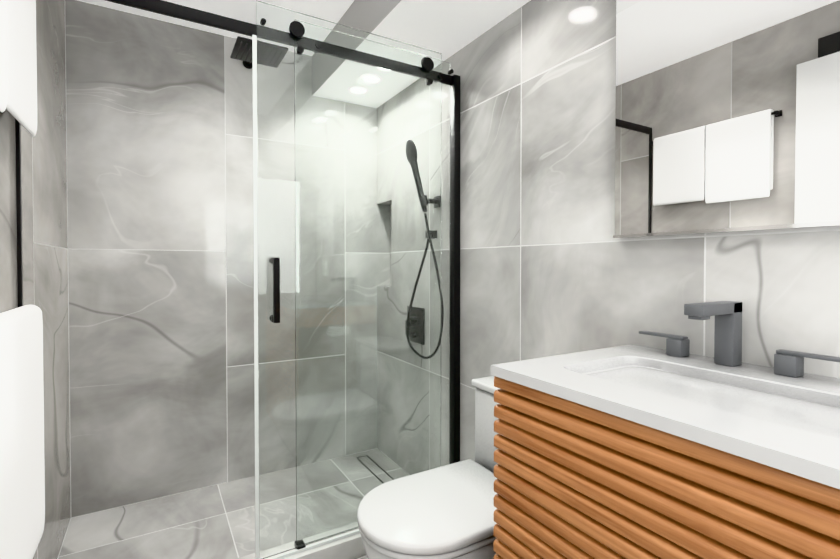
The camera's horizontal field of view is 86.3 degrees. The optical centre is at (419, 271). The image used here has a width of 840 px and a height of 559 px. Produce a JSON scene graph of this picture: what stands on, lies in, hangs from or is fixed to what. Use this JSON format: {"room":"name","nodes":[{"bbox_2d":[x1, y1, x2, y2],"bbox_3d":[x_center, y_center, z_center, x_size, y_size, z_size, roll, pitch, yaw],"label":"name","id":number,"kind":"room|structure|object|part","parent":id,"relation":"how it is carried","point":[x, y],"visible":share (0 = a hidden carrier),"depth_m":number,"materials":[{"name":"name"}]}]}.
{"room":"bathroom","nodes":[
{"label":"bathroom","id":0,"kind":"room"},
{"bbox_2d":[0,0,70,558],"bbox_3d":[-0.860,-0.079,0.705,0.100,2.400,2.900,-1,1,-31],"label":"wall","id":1,"kind":"structure","parent":0,"point":[44,216],"depth_m":1.61,"materials":[{"name":"tile"}]},
{"bbox_2d":[0,0,36,136],"bbox_3d":[-0.922,-0.555,0.960,0.056,0.428,0.653,-1,1,-31],"label":"towel","id":2,"kind":"object","parent":1,"relation":"attached to","point":[18,76],"visible":1,"depth_m":1.07,"materials":[{"name":"white fabric"}]},
{"bbox_2d":[0,305,44,558],"bbox_3d":[-0.929,0.416,0.991,0.062,0.644,0.618,-1,1,-31],"label":"towel","id":3,"kind":"object","parent":1,"relation":"attached to","point":[22,491],"visible":1,"depth_m":1.03,"materials":[{"name":"white fabric"}]},
{"bbox_2d":[65,0,254,517],"bbox_3d":[-0.937,-0.105,2.403,1.700,2.400,0.100,-1,1,-31],"label":"wall","id":4,"kind":"structure","parent":0,"point":[159,133],"depth_m":2.15,"materials":[{"name":"tile"}]},
{"bbox_2d":[230,36,252,68],"bbox_3d":[-0.803,-1.068,2.182,0.220,0.094,0.388,-1,1,-31],"label":"shower head","id":5,"kind":"object","parent":4,"relation":"attached to","point":[242,50],"depth_m":2.08,"materials":[{"name":"black metal"}]},
{"bbox_2d":[58,476,367,558],"bbox_3d":[-0.172,1.164,1.132,1.700,0.100,3.100,-1,1,-31],"label":"floor","id":6,"kind":"structure","parent":0,"point":[217,521],"depth_m":1.92,"materials":[{"name":"tile"}]},
{"bbox_2d":[236,528,365,558],"bbox_3d":[-0.478,1.067,1.647,1.496,0.080,0.110,-1,1,-31],"label":"curb","id":7,"kind":"object","parent":6,"relation":"on","point":[351,547],"visible":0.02,"depth_m":1.68,"materials":[{"name":"stone"}]},
{"bbox_2d":[15,0,459,558],"bbox_3d":[-0.466,0.046,1.611,1.496,1.959,0.108,-1,1,-31],"label":"shower enclosure","id":8,"kind":"object","parent":7,"relation":"on","point":[356,186],"visible":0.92,"depth_m":1.72,"materials":[{"name":"clear glass"}]},
{"bbox_3d":[-1.116,0.090,1.250,0.009,1.882,0.015,-1,1,-31],"label":"post","id":9,"kind":"part","parent":8,"relation":"part of","materials":[{"name":"black metal"}]},
{"bbox_3d":[-0.508,0.065,1.565,0.024,0.229,0.072,-1,1,-31],"label":"handle","id":10,"kind":"part","parent":8,"relation":"part of","materials":[{"name":"black metal"}]},
{"bbox_3d":[-0.462,1.020,1.620,1.420,0.011,0.008,-1,1,-31],"label":"sill","id":11,"kind":"part","parent":8,"relation":"part of","materials":[{"name":"white stone"}]},
{"bbox_3d":[0.154,0.079,2.001,0.032,1.882,0.043,-1,1,-31],"label":"post","id":12,"kind":"part","parent":8,"relation":"part of","materials":[{"name":"black metal"}]},
{"bbox_2d":[357,376,499,558],"bbox_3d":[0.144,0.750,1.377,0.693,0.721,0.388,-1,1,-31],"label":"toilet","id":13,"kind":"object","parent":6,"relation":"on","point":[445,512],"visible":0.48,"depth_m":1.27,"materials":[{"name":"white ceramic"}]},
{"bbox_3d":[0.061,0.689,1.327,0.501,0.026,0.376,-1,1,-31],"label":"lid","id":14,"kind":"part","parent":13,"relation":"part of","materials":[{"name":"white plastic"}]},
{"bbox_3d":[0.061,0.714,1.327,0.493,0.019,0.370,-1,1,-31],"label":"seat","id":15,"kind":"part","parent":13,"relation":"part of","materials":[{"name":"white plastic"}]},
{"bbox_3d":[0.139,0.918,1.376,0.662,0.386,0.364,-1,1,-31],"label":"bowl","id":16,"kind":"part","parent":13,"relation":"part of","materials":[{"name":"white ceramic"}]},
{"bbox_3d":[0.362,0.405,1.501,0.186,0.025,0.388,-1,1,-31],"label":"tank lid","id":17,"kind":"part","parent":13,"relation":"part of","materials":[{"name":"white ceramic"}]},
{"bbox_3d":[0.364,0.571,1.505,0.175,0.304,0.376,-1,1,-31],"label":"tank","id":18,"kind":"part","parent":13,"relation":"part of","materials":[{"name":"white ceramic"}]},
{"bbox_2d":[491,301,839,558],"bbox_3d":[0.556,0.595,0.852,0.519,1.047,0.785,-1,1,-31],"label":"bathroom vanity","id":19,"kind":"object","parent":6,"relation":"on","point":[675,449],"visible":1,"depth_m":0.77,"materials":[{"name":"brown wood"}]},
{"bbox_2d":[491,344,839,488],"bbox_3d":[0.569,0.264,0.825,0.519,0.100,0.732,-1,1,-31],"label":"countertop","id":20,"kind":"structure","parent":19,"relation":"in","point":[663,418],"depth_m":0.77,"materials":[{"name":"stone"}]},
{"bbox_2d":[639,301,839,376],"bbox_3d":[0.644,0.140,0.981,0.165,0.142,0.422,-1,1,-31],"label":"faucet","id":21,"kind":"object","parent":19,"relation":"on","point":[727,361],"depth_m":0.99,"materials":[{"name":"grey metal"}]},
{"bbox_2d":[77,0,353,38],"bbox_3d":[-0.172,-1.235,1.095,1.700,0.100,3.100,-1,1,-31],"label":"ceiling","id":22,"kind":"structure","parent":0,"point":[334,11],"depth_m":2.05,"materials":[{"name":"white paint"}]},
{"bbox_2d":[338,0,530,60],"bbox_3d":[0.301,-1.080,1.378,0.400,0.220,2.900,-1,1,-31],"label":"ceiling","id":23,"kind":"structure","parent":0,"point":[446,29],"depth_m":1.77,"materials":[{"name":"white paint"}]},
{"bbox_2d":[445,0,839,460],"bbox_3d":[0.538,-0.092,1.534,0.150,2.400,2.900,-1,1,-31],"label":"wall","id":24,"kind":"structure","parent":0,"point":[550,265],"depth_m":1.46,"materials":[{"name":"tile"}]},
{"bbox_2d":[613,0,839,237],"bbox_3d":[0.759,-0.502,0.973,0.030,0.823,0.744,-1,1,-31],"label":"mirror","id":25,"kind":"object","parent":24,"relation":"attached to","point":[727,115],"visible":0.93,"depth_m":1.04,"materials":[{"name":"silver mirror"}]}
]}

